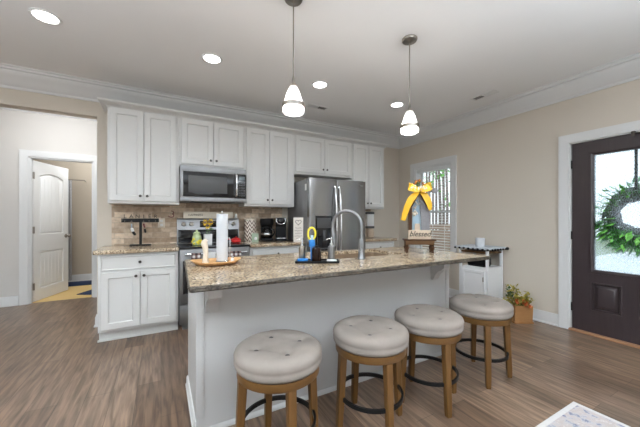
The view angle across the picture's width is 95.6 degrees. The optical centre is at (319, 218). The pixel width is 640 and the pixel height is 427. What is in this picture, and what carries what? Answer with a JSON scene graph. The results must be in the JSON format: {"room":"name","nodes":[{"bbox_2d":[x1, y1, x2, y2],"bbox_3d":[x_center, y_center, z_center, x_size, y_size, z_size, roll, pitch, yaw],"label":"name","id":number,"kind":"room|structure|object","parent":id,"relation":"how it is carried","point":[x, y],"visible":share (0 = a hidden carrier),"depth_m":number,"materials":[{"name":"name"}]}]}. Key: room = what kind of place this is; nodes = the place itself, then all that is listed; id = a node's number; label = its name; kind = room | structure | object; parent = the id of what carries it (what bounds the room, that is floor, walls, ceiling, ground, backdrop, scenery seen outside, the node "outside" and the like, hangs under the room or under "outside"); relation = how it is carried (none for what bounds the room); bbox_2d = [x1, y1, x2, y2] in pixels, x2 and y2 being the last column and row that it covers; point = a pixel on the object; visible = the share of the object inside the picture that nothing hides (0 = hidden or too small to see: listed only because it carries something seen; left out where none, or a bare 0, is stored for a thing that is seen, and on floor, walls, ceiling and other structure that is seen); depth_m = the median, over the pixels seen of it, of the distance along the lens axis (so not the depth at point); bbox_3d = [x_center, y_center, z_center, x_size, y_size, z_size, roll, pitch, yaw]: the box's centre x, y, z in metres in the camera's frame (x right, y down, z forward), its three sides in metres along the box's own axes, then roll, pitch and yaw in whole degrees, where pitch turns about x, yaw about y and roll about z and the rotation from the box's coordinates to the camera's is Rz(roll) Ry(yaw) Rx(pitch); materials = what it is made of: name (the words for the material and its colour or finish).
{"room":"kitchen","nodes":[
{"label":"kitchen","id":0,"kind":"room"},
{"bbox_2d":[0,109,96,296],"bbox_3d":[-4.588,-0.151,3.996,6.200,2.743,0.120,0,0,-29],"label":"wall","id":1,"kind":"structure","parent":0,"point":[18,130],"depth_m":4.09,"materials":[{"name":"paint"}]},
{"bbox_2d":[0,296,18,306],"bbox_3d":[-5.677,1.153,3.315,3.235,0.135,0.026,0,0,-29],"label":"baseboard","id":2,"kind":"structure","parent":1,"relation":"attached to","point":[12,300],"depth_m":4.05,"materials":[{"name":"white paint"}]},
{"bbox_2d":[33,160,70,301],"bbox_3d":[-4.235,0.177,4.604,0.112,2.070,0.773,0,0,-10],"label":"door","id":3,"kind":"structure","parent":1,"relation":"in","point":[50,182],"depth_m":4.55,"materials":[{"name":"white paint"}]},
{"bbox_2d":[19,149,96,305],"bbox_3d":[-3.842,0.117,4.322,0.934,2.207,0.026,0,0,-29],"label":"trim","id":4,"kind":"structure","parent":1,"relation":"attached to","point":[23,154],"depth_m":4.13,"materials":[{"name":"white paint"}]},
{"bbox_2d":[33,159,91,274],"bbox_3d":[-4.133,-0.151,5.226,3.420,2.743,1.600,0,0,-29],"label":"wall","id":5,"kind":"structure","parent":0,"point":[81,190],"depth_m":5.69,"materials":[{"name":"paint"}]},
{"bbox_2d":[68,179,85,280],"bbox_3d":[-4.761,0.205,5.539,0.460,1.909,0.208,0,0,-29],"label":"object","id":6,"kind":"object","parent":5,"relation":"hanging from","point":[69,180],"visible":0.34,"depth_m":5.47,"materials":[{"name":"white paint"}]},
{"bbox_2d":[68,273,91,281],"bbox_3d":[-4.533,1.153,5.768,3.000,0.135,0.026,0,0,-29],"label":"baseboard","id":7,"kind":"structure","parent":5,"relation":"attached to","point":[80,277],"depth_m":5.69,"materials":[{"name":"white paint"}]},
{"bbox_2d":[0,87,398,313],"bbox_3d":[-2.468,-0.151,3.408,9.350,2.743,0.130,0,0,-29],"label":"wall","id":8,"kind":"structure","parent":0,"point":[386,220],"depth_m":3.33,"materials":[{"name":"beige paint"}]},
{"bbox_2d":[107,107,178,205],"bbox_3d":[-2.021,-0.695,3.363,0.687,1.051,0.378,0,0,-29],"label":"upper cabinet","id":9,"kind":"object","parent":8,"relation":"attached to","point":[143,147],"visible":1,"depth_m":3.21,"materials":[{"name":"white paint"}]},
{"bbox_2d":[158,218,164,227],"bbox_3d":[-1.965,0.048,3.592,0.075,0.115,0.006,0,0,-29],"label":"wall outlet","id":10,"kind":"object","parent":8,"relation":"attached to","point":[161,223],"visible":0.94,"depth_m":3.59,"materials":[{"name":"beige paint"}]},
{"bbox_2d":[112,203,281,244],"bbox_3d":[-1.492,0.013,3.863,2.100,0.586,0.012,0,0,-29],"label":"backsplash","id":11,"kind":"structure","parent":8,"relation":"attached to","point":[122,234],"depth_m":3.62,"materials":[{"name":"tile"}]},
{"bbox_2d":[179,118,243,169],"bbox_3d":[-1.385,-0.924,3.712,0.761,0.592,0.378,0,0,-29],"label":"upper cabinet","id":12,"kind":"object","parent":8,"relation":"attached to","point":[201,143],"visible":0.91,"depth_m":3.55,"materials":[{"name":"white paint"}]},
{"bbox_2d":[179,164,245,203],"bbox_3d":[-1.356,-0.414,3.659,0.752,0.421,0.471,0,0,-29],"label":"microwave","id":13,"kind":"object","parent":12,"relation":"attached to","point":[197,184],"visible":0.98,"depth_m":3.48,"materials":[{"name":"grey paint"}]},
{"bbox_2d":[239,127,293,207],"bbox_3d":[-0.743,-0.695,4.064,0.702,1.051,0.378,0,0,-29],"label":"upper cabinet","id":14,"kind":"object","parent":8,"relation":"attached to","point":[268,156],"visible":0.98,"depth_m":3.92,"materials":[{"name":"white paint"}]},
{"bbox_2d":[294,135,351,179],"bbox_3d":[-0.001,-0.933,4.471,0.989,0.574,0.378,0,0,-29],"label":"upper cabinet","id":15,"kind":"object","parent":8,"relation":"attached to","point":[313,157],"visible":0.92,"depth_m":4.32,"materials":[{"name":"white paint"}]},
{"bbox_2d":[97,97,389,148],"bbox_3d":[-0.649,-1.217,4.100,3.950,0.068,0.402,0,0,-29],"label":"crown molding","id":16,"kind":"structure","parent":15,"relation":"attached to","point":[104,102],"depth_m":3.61,"materials":[{"name":"white paint"}]},
{"bbox_2d":[345,144,383,209],"bbox_3d":[0.722,-0.695,4.868,0.658,1.051,0.378,0,0,-29],"label":"upper cabinet","id":17,"kind":"object","parent":8,"relation":"attached to","point":[367,161],"visible":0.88,"depth_m":4.74,"materials":[{"name":"white paint"}]},
{"bbox_2d":[365,212,373,227],"bbox_3d":[0.880,0.020,5.122,0.160,0.290,0.060,0,0,-29],"label":"dispenser","id":18,"kind":"object","parent":8,"relation":"attached to","point":[369,216],"visible":1,"depth_m":5.10,"materials":[{"name":"white plastic"}]},
{"bbox_2d":[0,0,639,135],"bbox_3d":[-1.254,-1.573,1.194,9.350,0.100,11.700,0,0,-29],"label":"ceiling","id":19,"kind":"structure","parent":0,"point":[463,50],"depth_m":2.59,"materials":[{"name":"paint"}]},
{"bbox_2d":[28,7,61,24],"bbox_3d":[-2.064,-1.519,2.181,0.190,0.008,0.190,0,0,-29],"label":"recessed light","id":20,"kind":"object","parent":19,"relation":"in","point":[47,17],"visible":1,"depth_m":2.17,"materials":[{"name":"white plastic"}]},
{"bbox_2d":[32,10,58,22],"bbox_3d":[-2.064,-1.520,2.181,0.148,0.005,0.148,0,0,-29],"label":"diffuser","id":21,"kind":"object","parent":20,"relation":"attached to","point":[44,16],"depth_m":2.17,"materials":[{"name":"white"}]},
{"bbox_2d":[201,53,222,63],"bbox_3d":[-1.025,-1.519,2.751,0.190,0.008,0.190,0,0,-29],"label":"recessed light","id":22,"kind":"object","parent":19,"relation":"in","point":[211,58],"visible":1,"depth_m":2.74,"materials":[{"name":"white plastic"}]},
{"bbox_2d":[204,55,219,62],"bbox_3d":[-1.025,-1.520,2.751,0.148,0.005,0.148,0,0,-29],"label":"diffuser","id":23,"kind":"object","parent":22,"relation":"attached to","point":[207,58],"depth_m":2.74,"materials":[{"name":"white"}]},
{"bbox_2d":[282,0,304,116],"bbox_3d":[-0.183,-1.125,1.996,0.158,0.797,0.158,0,0,-29],"label":"pendant lamp","id":24,"kind":"object","parent":19,"relation":"hanging from","point":[293,105],"visible":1,"depth_m":1.97,"materials":[{"name":"white glass"}]},
{"bbox_2d":[305,103,328,110],"bbox_3d":[-0.038,-1.519,3.937,0.300,0.008,0.120,0,0,-29],"label":"ceiling vent","id":25,"kind":"object","parent":19,"relation":"in","point":[309,105],"visible":1,"depth_m":3.94,"materials":[{"name":"white plastic"}]},
{"bbox_2d":[312,81,327,88],"bbox_3d":[0.000,-1.519,3.285,0.190,0.008,0.190,0,0,-29],"label":"recessed light","id":26,"kind":"object","parent":19,"relation":"in","point":[317,84],"visible":1,"depth_m":3.27,"materials":[{"name":"white plastic"}]},
{"bbox_2d":[314,82,325,87],"bbox_3d":[0.000,-1.520,3.285,0.148,0.005,0.148,0,0,-29],"label":"diffuser","id":27,"kind":"object","parent":26,"relation":"attached to","point":[316,84],"depth_m":3.28,"materials":[{"name":"white"}]},
{"bbox_2d":[390,102,403,107],"bbox_3d":[1.025,-1.519,3.859,0.190,0.008,0.190,0,0,-29],"label":"recessed light","id":28,"kind":"object","parent":19,"relation":"in","point":[395,104],"visible":1,"depth_m":3.84,"materials":[{"name":"white plastic"}]},
{"bbox_2d":[400,34,418,134],"bbox_3d":[0.758,-1.125,2.454,0.158,0.797,0.158,0,0,-29],"label":"pendant lamp","id":29,"kind":"object","parent":19,"relation":"hanging from","point":[409,126],"visible":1,"depth_m":2.42,"materials":[{"name":"white glass"}]},
{"bbox_2d":[470,89,498,100],"bbox_3d":[2.019,-1.519,3.566,0.120,0.008,0.300,0,0,-29],"label":"ceiling vent","id":30,"kind":"object","parent":19,"relation":"in","point":[493,91],"visible":1,"depth_m":3.56,"materials":[{"name":"white plastic"}]},
{"bbox_2d":[0,285,639,426],"bbox_3d":[-1.254,1.280,1.194,9.350,0.120,11.700,0,0,-29],"label":"floor","id":31,"kind":"structure","parent":0,"point":[55,372],"depth_m":2.19,"materials":[{"name":"brown wood"}]},
{"bbox_2d":[68,280,91,286],"bbox_3d":[-4.495,1.214,5.490,2.000,0.012,0.430,0,0,-29],"label":"bath mat","id":32,"kind":"object","parent":31,"relation":"on","point":[89,282],"visible":0.11,"depth_m":5.43,"materials":[{"name":"blue fabric"}]},
{"bbox_2d":[97,251,177,342],"bbox_3d":[-1.986,0.782,3.222,0.714,0.876,0.656,0,0,-29],"label":"base cabinet","id":33,"kind":"object","parent":31,"relation":"on","point":[138,292],"visible":0.94,"depth_m":2.96,"materials":[{"name":"white paint"}]},
{"bbox_2d":[92,243,178,254],"bbox_3d":[-1.992,0.325,3.214,0.744,0.038,0.644,0,0,-29],"label":"countertop","id":34,"kind":"structure","parent":33,"relation":"on","point":[114,249],"depth_m":3.01,"materials":[{"name":"beige stone"}]},
{"bbox_2d":[121,214,158,245],"bbox_3d":[-2.070,0.127,3.347,0.370,0.357,0.100,0,0,-29],"label":"key rack","id":35,"kind":"object","parent":34,"relation":"on","point":[140,220],"visible":1,"depth_m":3.33,"materials":[{"name":"black metal"}]},
{"bbox_2d":[177,218,249,329],"bbox_3d":[-1.314,0.606,3.553,0.763,1.228,0.687,0,0,-29],"label":"range","id":36,"kind":"object","parent":31,"relation":"on","point":[186,227],"visible":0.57,"depth_m":3.45,"materials":[{"name":"grey paint"}]},
{"bbox_2d":[191,230,201,244],"bbox_3d":[-1.429,0.214,3.352,0.113,0.178,0.109,0,0,-29],"label":"jar","id":37,"kind":"object","parent":36,"relation":"on","point":[196,239],"visible":0.95,"depth_m":3.32,"materials":[{"name":"glass"}]},
{"bbox_2d":[203,234,211,244],"bbox_3d":[-1.321,0.241,3.416,0.086,0.125,0.086,0,0,-29],"label":"vase","id":38,"kind":"object","parent":36,"relation":"on","point":[208,237],"visible":0.71,"depth_m":3.38,"materials":[{"name":"white ceramic"}]},
{"bbox_2d":[202,219,214,233],"bbox_3d":[-1.313,0.117,3.402,0.150,0.248,0.088,0,0,-29],"label":"sunflower bouquet","id":39,"kind":"object","parent":38,"relation":"in","point":[205,224],"visible":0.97,"depth_m":3.40,"materials":[{"name":"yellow plant"}]},
{"bbox_2d":[183,212,232,217],"bbox_3d":[-1.459,-0.051,3.813,0.610,0.086,0.021,0,0,-29],"label":"wooden sign","id":40,"kind":"object","parent":36,"relation":"on","point":[185,214],"visible":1,"depth_m":3.77,"materials":[{"name":"beige paint"}]},
{"bbox_2d":[177,241,249,248],"bbox_3d":[-1.310,0.315,3.546,0.763,0.021,0.582,0,0,-29],"label":"cooktop","id":41,"kind":"object","parent":36,"relation":"in","point":[181,244],"depth_m":3.42,"materials":[{"name":"black glass"}]},
{"bbox_2d":[228,251,240,256],"bbox_3d":[-0.987,0.495,3.350,0.148,0.250,0.036,0,0,-29],"label":"dish towel","id":42,"kind":"object","parent":36,"relation":"hanging from","point":[232,253],"visible":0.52,"depth_m":3.34,"materials":[{"name":"white fabric"}]},
{"bbox_2d":[250,245,299,255],"bbox_3d":[-0.677,0.782,3.940,0.706,0.876,0.656,0,0,-29],"label":"base cabinet","id":43,"kind":"object","parent":31,"relation":"on","point":[275,249],"visible":0.2,"depth_m":3.66,"materials":[{"name":"white paint"}]},
{"bbox_2d":[241,241,304,247],"bbox_3d":[-0.673,0.325,3.938,0.723,0.038,0.644,0,0,-29],"label":"countertop","id":44,"kind":"structure","parent":43,"relation":"on","point":[260,243],"depth_m":3.69,"materials":[{"name":"beige stone"}]},
{"bbox_2d":[244,217,255,241],"bbox_3d":[-0.955,0.141,3.976,0.164,0.328,0.164,0,0,-29],"label":"canister","id":45,"kind":"object","parent":44,"relation":"on","point":[249,224],"visible":0.95,"depth_m":3.90,"materials":[{"name":"ceramic"}]},
{"bbox_2d":[252,233,258,241],"bbox_3d":[-0.873,0.248,3.878,0.090,0.115,0.061,0,0,-29],"label":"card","id":46,"kind":"object","parent":44,"relation":"on","point":[255,236],"visible":0.95,"depth_m":3.86,"materials":[{"name":"green paper"}]},
{"bbox_2d":[259,239,292,241],"bbox_3d":[-0.620,0.302,4.114,0.430,0.006,0.370,0,0,-29],"label":"mat","id":47,"kind":"object","parent":44,"relation":"on","point":[274,240],"visible":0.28,"depth_m":4.04,"materials":[{"name":"black plastic"}]},
{"bbox_2d":[260,218,274,240],"bbox_3d":[-0.742,0.146,4.080,0.204,0.306,0.249,0,0,-12],"label":"drip coffee maker","id":48,"kind":"object","parent":47,"relation":"on","point":[266,224],"visible":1,"depth_m":4.00,"materials":[{"name":"black plastic"}]},
{"bbox_2d":[275,218,286,240],"bbox_3d":[-0.562,0.140,4.169,0.156,0.318,0.308,0,0,-9],"label":"coffee machine","id":49,"kind":"object","parent":47,"relation":"on","point":[280,222],"visible":1,"depth_m":4.14,"materials":[{"name":"black plastic"}]},
{"bbox_2d":[293,218,302,241],"bbox_3d":[-0.293,0.143,3.908,0.132,0.325,0.082,0,0,-7],"label":"heart sign","id":50,"kind":"object","parent":44,"relation":"on","point":[297,222],"visible":0.97,"depth_m":3.87,"materials":[{"name":"white wood"}]},
{"bbox_2d":[234,329,321,426],"bbox_3d":[-0.212,0.927,1.488,0.444,0.587,0.444,0,0,-26],"label":"bar stool","id":51,"kind":"object","parent":31,"relation":"on","point":[279,361],"visible":1,"depth_m":1.37,"materials":[{"name":"beige fabric"}]},
{"bbox_2d":[234,329,321,383],"bbox_3d":[-0.212,0.683,1.488,0.445,0.100,0.445,0,0,-29],"label":"seat cushion","id":52,"kind":"object","parent":51,"relation":"on","point":[279,356],"depth_m":1.36,"materials":[{"name":"beige fabric"}]},
{"bbox_2d":[185,264,449,426],"bbox_3d":[0.142,0.782,2.336,2.180,0.876,0.730,0,0,-29],"label":"kitchen island","id":53,"kind":"object","parent":31,"relation":"on","point":[218,320],"visible":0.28,"depth_m":1.91,"materials":[{"name":"grey paint"}]},
{"bbox_2d":[184,246,489,292],"bbox_3d":[0.174,0.320,2.279,2.280,0.028,1.000,0,0,-29],"label":"island countertop","id":54,"kind":"structure","parent":53,"relation":"on","point":[254,270],"depth_m":1.87,"materials":[{"name":"stone"}]},
{"bbox_2d":[190,257,240,265],"bbox_3d":[-0.702,0.287,1.965,0.324,0.036,0.254,0,0,-25],"label":"wooden tray","id":55,"kind":"object","parent":54,"relation":"on","point":[212,262],"visible":0.84,"depth_m":1.91,"materials":[{"name":"brown wood"}]},
{"bbox_2d":[201,238,208,262],"bbox_3d":[-0.775,0.213,1.954,0.050,0.166,0.042,0,0,0],"label":"wooden figurine","id":56,"kind":"object","parent":55,"relation":"on","point":[204,244],"visible":0.91,"depth_m":1.94,"materials":[{"name":"white wood"}]},
{"bbox_2d":[215,211,229,262],"bbox_3d":[-0.677,0.120,2.007,0.088,0.353,0.088,0,0,-40],"label":"paper towel holder","id":57,"kind":"object","parent":55,"relation":"on","point":[216,261],"visible":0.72,"depth_m":2.00,"materials":[{"name":"metal"}]},
{"bbox_2d":[216,214,227,260],"bbox_3d":[-0.677,0.126,2.007,0.075,0.320,0.075,0,0,0],"label":"paper towel roll","id":58,"kind":"object","parent":57,"relation":"on","point":[221,219],"visible":1,"depth_m":1.98,"materials":[{"name":"white paper"}]},
{"bbox_2d":[295,259,338,262],"bbox_3d":[-0.019,0.297,2.048,0.304,0.016,0.122,0,0,0],"label":"tray","id":59,"kind":"object","parent":54,"relation":"on","point":[296,260],"visible":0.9,"depth_m":1.99,"materials":[{"name":"black plastic"}]},
{"bbox_2d":[297,238,305,257],"bbox_3d":[-0.130,0.216,2.068,0.055,0.163,0.050,0,0,-39],"label":"soap dispenser","id":60,"kind":"object","parent":59,"relation":"on","point":[302,250],"visible":0.91,"depth_m":2.05,"materials":[{"name":"silver metal"}]},
{"bbox_2d":[299,246,305,257],"bbox_3d":[-0.128,0.244,2.070,0.050,0.108,0.050,0,0,0],"label":"bottle","id":61,"kind":"object","parent":60,"relation":"on","point":[302,250],"depth_m":2.05,"materials":[{"name":"clear plastic"}]},
{"bbox_2d":[307,227,315,260],"bbox_3d":[-0.059,0.176,2.082,0.068,0.243,0.032,0,0,0],"label":"dish brush","id":62,"kind":"object","parent":59,"relation":"on","point":[311,240],"visible":0.98,"depth_m":2.07,"materials":[{"name":"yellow plastic"}]},
{"bbox_2d":[312,245,320,260],"bbox_3d":[-0.025,0.242,2.033,0.066,0.112,0.066,0,0,0],"label":"soap bottle","id":63,"kind":"object","parent":59,"relation":"on","point":[316,251],"visible":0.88,"depth_m":2.01,"materials":[{"name":"brown glass"}]},
{"bbox_2d":[326,238,334,258],"bbox_3d":[0.079,0.214,2.041,0.055,0.167,0.050,0,0,-39],"label":"soap dispenser","id":64,"kind":"object","parent":59,"relation":"on","point":[331,249],"visible":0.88,"depth_m":2.02,"materials":[{"name":"metal"}]},
{"bbox_2d":[328,245,334,258],"bbox_3d":[0.081,0.242,2.042,0.050,0.112,0.050,0,0,0],"label":"bottle","id":65,"kind":"object","parent":64,"relation":"on","point":[331,249],"depth_m":2.02,"materials":[{"name":"metal"}]},
{"bbox_2d":[331,209,364,259],"bbox_3d":[0.210,0.115,2.246,0.280,0.381,0.094,0,0,23],"label":"kitchen faucet","id":66,"kind":"object","parent":54,"relation":"on","point":[361,245],"visible":0.97,"depth_m":2.22,"materials":[{"name":"metal"}]},
{"bbox_2d":[324,252,388,258],"bbox_3d":[0.340,0.436,2.582,0.720,0.202,0.480,0,0,-29],"label":"sink","id":67,"kind":"object","parent":54,"relation":"in","point":[367,254],"visible":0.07,"depth_m":2.82,"materials":[{"name":"brown"}]},
{"bbox_2d":[402,238,436,252],"bbox_3d":[0.912,0.244,2.673,0.280,0.122,0.130,0,0,8],"label":"wooden riser","id":68,"kind":"object","parent":54,"relation":"on","point":[430,242],"visible":1,"depth_m":2.62,"materials":[{"name":"brown wood"}]},
{"bbox_2d":[407,192,431,238],"bbox_3d":[0.913,-0.048,2.668,0.205,0.462,0.074,0,0,8],"label":"house decoration","id":69,"kind":"object","parent":68,"relation":"on","point":[419,219],"visible":0.99,"depth_m":2.66,"materials":[{"name":"grey"}]},
{"bbox_2d":[401,179,437,220],"bbox_3d":[0.904,-0.174,2.623,0.334,0.384,0.065,0,0,8],"label":"bow","id":70,"kind":"object","parent":69,"relation":"attached to","point":[426,187],"visible":1,"depth_m":2.62,"materials":[{"name":"yellow fabric"}]},
{"bbox_2d":[288,177,364,251],"bbox_3d":[0.104,0.338,4.242,0.906,1.765,0.812,0,0,-29],"label":"refrigerator","id":71,"kind":"object","parent":31,"relation":"on","point":[317,201],"visible":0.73,"depth_m":3.92,"materials":[{"name":"grey metal"}]},
{"bbox_2d":[333,315,408,426],"bbox_3d":[0.302,0.927,1.737,0.445,0.587,0.445,0,0,-21],"label":"bar stool","id":72,"kind":"object","parent":31,"relation":"on","point":[374,340],"visible":1,"depth_m":1.62,"materials":[{"name":"white fabric"}]},
{"bbox_2d":[333,315,408,356],"bbox_3d":[0.302,0.683,1.737,0.445,0.100,0.445,0,0,11],"label":"seat cushion","id":73,"kind":"object","parent":72,"relation":"on","point":[358,335],"depth_m":1.60,"materials":[{"name":"beige fabric"}]},
{"bbox_2d":[365,241,393,248],"bbox_3d":[0.782,0.782,4.740,0.611,0.876,0.656,0,0,-29],"label":"base cabinet","id":74,"kind":"object","parent":31,"relation":"on","point":[380,244],"visible":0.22,"depth_m":4.49,"materials":[{"name":"white paint"}]},
{"bbox_2d":[365,236,396,241],"bbox_3d":[0.788,0.325,4.739,0.662,0.038,0.644,0,0,-29],"label":"countertop","id":75,"kind":"structure","parent":74,"relation":"on","point":[367,239],"depth_m":4.55,"materials":[{"name":"beige stone"}]},
{"bbox_2d":[366,229,373,237],"bbox_3d":[0.837,0.233,4.816,0.132,0.145,0.132,0,0,-29],"label":"ceramic crock","id":76,"kind":"object","parent":75,"relation":"on","point":[370,232],"visible":0.99,"depth_m":4.77,"materials":[{"name":"beige ceramic"}]},
{"bbox_2d":[394,304,463,418],"bbox_3d":[0.740,0.927,1.988,0.445,0.587,0.445,0,0,-15],"label":"bar stool","id":77,"kind":"object","parent":31,"relation":"on","point":[425,323],"visible":0.9,"depth_m":1.84,"materials":[{"name":"white fabric"}]},
{"bbox_2d":[394,304,463,337],"bbox_3d":[0.740,0.683,1.988,0.445,0.100,0.445,0,0,-19],"label":"seat cushion","id":78,"kind":"object","parent":77,"relation":"on","point":[420,320],"depth_m":1.85,"materials":[{"name":"beige fabric"}]},
{"bbox_2d":[449,294,513,388],"bbox_3d":[1.264,0.927,2.290,0.445,0.587,0.445,0,0,14],"label":"bar stool","id":79,"kind":"object","parent":31,"relation":"on","point":[487,311],"visible":0.96,"depth_m":2.15,"materials":[{"name":"white fabric"}]},
{"bbox_2d":[449,294,513,320],"bbox_3d":[1.264,0.683,2.290,0.445,0.100,0.445,0,0,14],"label":"seat cushion","id":80,"kind":"object","parent":79,"relation":"on","point":[472,307],"depth_m":2.15,"materials":[{"name":"beige fabric"}]},
{"bbox_2d":[459,247,508,298],"bbox_3d":[2.160,0.791,3.877,0.377,0.858,0.520,0,0,-29],"label":"cabinet","id":81,"kind":"object","parent":31,"relation":"on","point":[487,280],"visible":0.52,"depth_m":3.78,"materials":[{"name":"white paint"}]},
{"bbox_2d":[467,257,490,266],"bbox_3d":[2.111,0.550,3.834,0.160,0.137,0.258,0,0,-29],"label":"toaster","id":82,"kind":"object","parent":81,"relation":"on","point":[482,263],"visible":0.56,"depth_m":3.76,"materials":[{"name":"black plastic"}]},
{"bbox_2d":[454,244,505,250],"bbox_3d":[2.142,0.382,3.883,0.411,0.037,0.504,0,0,-29],"label":"table runner","id":83,"kind":"object","parent":81,"relation":"on","point":[468,246],"visible":0.99,"depth_m":3.76,"materials":[{"name":"grey fabric"}]},
{"bbox_2d":[475,238,484,246],"bbox_3d":[2.137,0.308,3.870,0.116,0.110,0.116,0,0,-29],"label":"toilet roll","id":84,"kind":"object","parent":83,"relation":"on","point":[480,242],"visible":0.95,"depth_m":3.82,"materials":[{"name":"paper"}]},
{"bbox_2d":[461,249,500,253],"bbox_3d":[2.165,0.432,3.887,0.327,0.025,0.365,0,0,-29],"label":"wood shelf","id":85,"kind":"object","parent":81,"relation":"attached to","point":[465,250],"depth_m":3.78,"materials":[{"name":"brown wood"}]},
{"bbox_2d":[509,302,533,323],"bbox_3d":[2.379,1.117,3.464,0.224,0.205,0.184,0,0,0],"label":"planter box","id":86,"kind":"object","parent":31,"relation":"on","point":[522,315],"visible":0.71,"depth_m":3.38,"materials":[{"name":"brown wood"}]},
{"bbox_2d":[503,284,533,307],"bbox_3d":[2.341,0.923,3.456,0.389,0.336,0.251,0,0,0],"label":"potted plant","id":87,"kind":"object","parent":86,"relation":"in","point":[523,300],"visible":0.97,"depth_m":3.42,"materials":[{"name":"green plant"}]},
{"bbox_2d":[536,401,629,426],"bbox_3d":[1.352,1.216,0.816,1.655,0.009,1.630,0,0,-29],"label":"area rug","id":88,"kind":"object","parent":31,"relation":"on","point":[574,414],"visible":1,"depth_m":1.75,"materials":[{"name":"white fabric"}]},
{"bbox_2d":[399,79,639,327],"bbox_3d":[3.541,-0.151,1.966,0.160,2.743,8.440,0,0,-29],"label":"wall","id":89,"kind":"structure","parent":0,"point":[507,168],"depth_m":3.66,"materials":[{"name":"beige paint"}]},
{"bbox_2d":[0,52,639,148],"bbox_3d":[-0.478,-1.425,-0.200,8.970,0.195,8.110,0,0,-29],"label":"trim","id":90,"kind":"structure","parent":89,"relation":"attached to","point":[627,69],"depth_m":3.45,"materials":[{"name":"white paint"}]},
{"bbox_2d":[415,162,450,251],"bbox_3d":[1.941,-0.145,4.880,0.157,1.490,0.740,0,0,-29],"label":"window","id":91,"kind":"structure","parent":89,"relation":"in","point":[416,174],"depth_m":4.82,"materials":[{"name":"white paint"}]},
{"bbox_2d":[417,164,449,250],"bbox_3d":[1.909,-0.151,4.862,0.060,1.423,0.684,0,0,-29],"label":"window blind","id":92,"kind":"object","parent":91,"relation":"attached to","point":[443,167],"visible":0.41,"depth_m":4.72,"materials":[{"name":"white plastic"}]},
{"bbox_2d":[410,155,456,263],"bbox_3d":[1.860,-0.145,4.836,0.026,1.674,0.924,0,0,-29],"label":"trim","id":93,"kind":"structure","parent":89,"relation":"attached to","point":[453,159],"depth_m":4.48,"materials":[{"name":"white paint"}]},
{"bbox_2d":[449,288,557,326],"bbox_3d":[2.099,1.153,4.401,0.026,0.135,2.523,0,0,-29],"label":"baseboard","id":94,"kind":"structure","parent":89,"relation":"attached to","point":[546,317],"depth_m":3.42,"materials":[{"name":"white paint"}]},
{"bbox_2d":[558,120,639,328],"bbox_3d":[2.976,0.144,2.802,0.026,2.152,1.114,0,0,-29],"label":"trim","id":95,"kind":"structure","parent":89,"relation":"attached to","point":[563,141],"depth_m":3.23,"materials":[{"name":"white paint"}]},
{"bbox_2d":[568,327,639,348],"bbox_3d":[3.044,1.211,2.839,0.189,0.018,0.928,0,0,-29],"label":"threshold","id":96,"kind":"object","parent":89,"relation":"attached to","point":[571,328],"depth_m":2.94,"materials":[{"name":"brown wood"}]},
{"bbox_2d":[571,132,639,344],"bbox_3d":[2.998,0.187,2.818,0.104,2.026,0.920,0,0,-29],"label":"door","id":97,"kind":"structure","parent":89,"relation":"in","point":[605,303],"depth_m":3.05,"materials":[{"name":"black wood"}]},
{"bbox_2d":[595,131,639,256],"bbox_3d":[3.075,-0.214,2.817,0.251,1.239,0.848,0,0,-29],"label":"wreath","id":98,"kind":"object","parent":97,"relation":"attached to","point":[624,234],"visible":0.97,"depth_m":2.92,"materials":[{"name":"green plant"}]},
{"label":"outside","id":99,"kind":"structure","parent":0,"visible":0},
{"bbox_2d":[434,239,634,255],"bbox_3d":[12.561,1.645,12.594,25.860,0.150,22.000,0,0,-29],"label":"ground","id":100,"kind":"structure","parent":99,"point":[600,249],"depth_m":14.93,"materials":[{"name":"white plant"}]},
{"bbox_2d":[422,224,449,251],"bbox_3d":[2.664,0.820,9.788,0.112,1.500,6.000,0,0,-29],"label":"fence","id":101,"kind":"object","parent":100,"relation":"on","point":[439,226],"visible":0.02,"depth_m":8.27,"materials":[{"name":"beige wood"}]},
{"bbox_2d":[431,171,440,229],"bbox_3d":[5.094,-1.652,13.119,0.785,6.447,0.744,0,0,-29],"label":"tree","id":102,"kind":"object","parent":100,"relation":"on","point":[433,176],"visible":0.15,"depth_m":13.06,"materials":[{"name":"green plant"}]},
{"bbox_2d":[431,170,445,247],"bbox_3d":[5.866,-1.861,14.236,0.929,6.863,0.540,0,0,-4],"label":"tree","id":103,"kind":"object","parent":100,"relation":"on","point":[439,181],"visible":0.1,"depth_m":14.16,"materials":[{"name":"green plant"}]},
{"bbox_2d":[431,170,448,247],"bbox_3d":[4.193,-1.499,10.662,0.845,6.139,0.897,0,0,-29],"label":"tree","id":104,"kind":"object","parent":100,"relation":"on","point":[440,174],"visible":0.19,"depth_m":10.52,"materials":[{"name":"green plant"}]},
{"bbox_2d":[442,172,443,223],"bbox_3d":[5.087,-1.757,11.971,0.786,6.655,0.752,0,0,2],"label":"tree","id":105,"kind":"object","parent":100,"relation":"on","point":[442,172],"visible":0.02,"depth_m":11.91,"materials":[{"name":"green plant"}]},
{"bbox_2d":[441,169,448,248],"bbox_3d":[4.215,-1.756,9.502,0.691,6.653,0.871,0,0,-2],"label":"tree","id":106,"kind":"object","parent":100,"relation":"on","point":[446,172],"visible":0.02,"depth_m":9.45,"materials":[{"name":"green plant"}]},
{"bbox_2d":[596,252,639,274],"bbox_3d":[8.901,1.425,4.712,11.860,0.290,8.700,0,0,-29],"label":"porch","id":107,"kind":"object","parent":100,"relation":"on","point":[614,262],"visible":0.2,"depth_m":8.34,"materials":[{"name":"concrete"}]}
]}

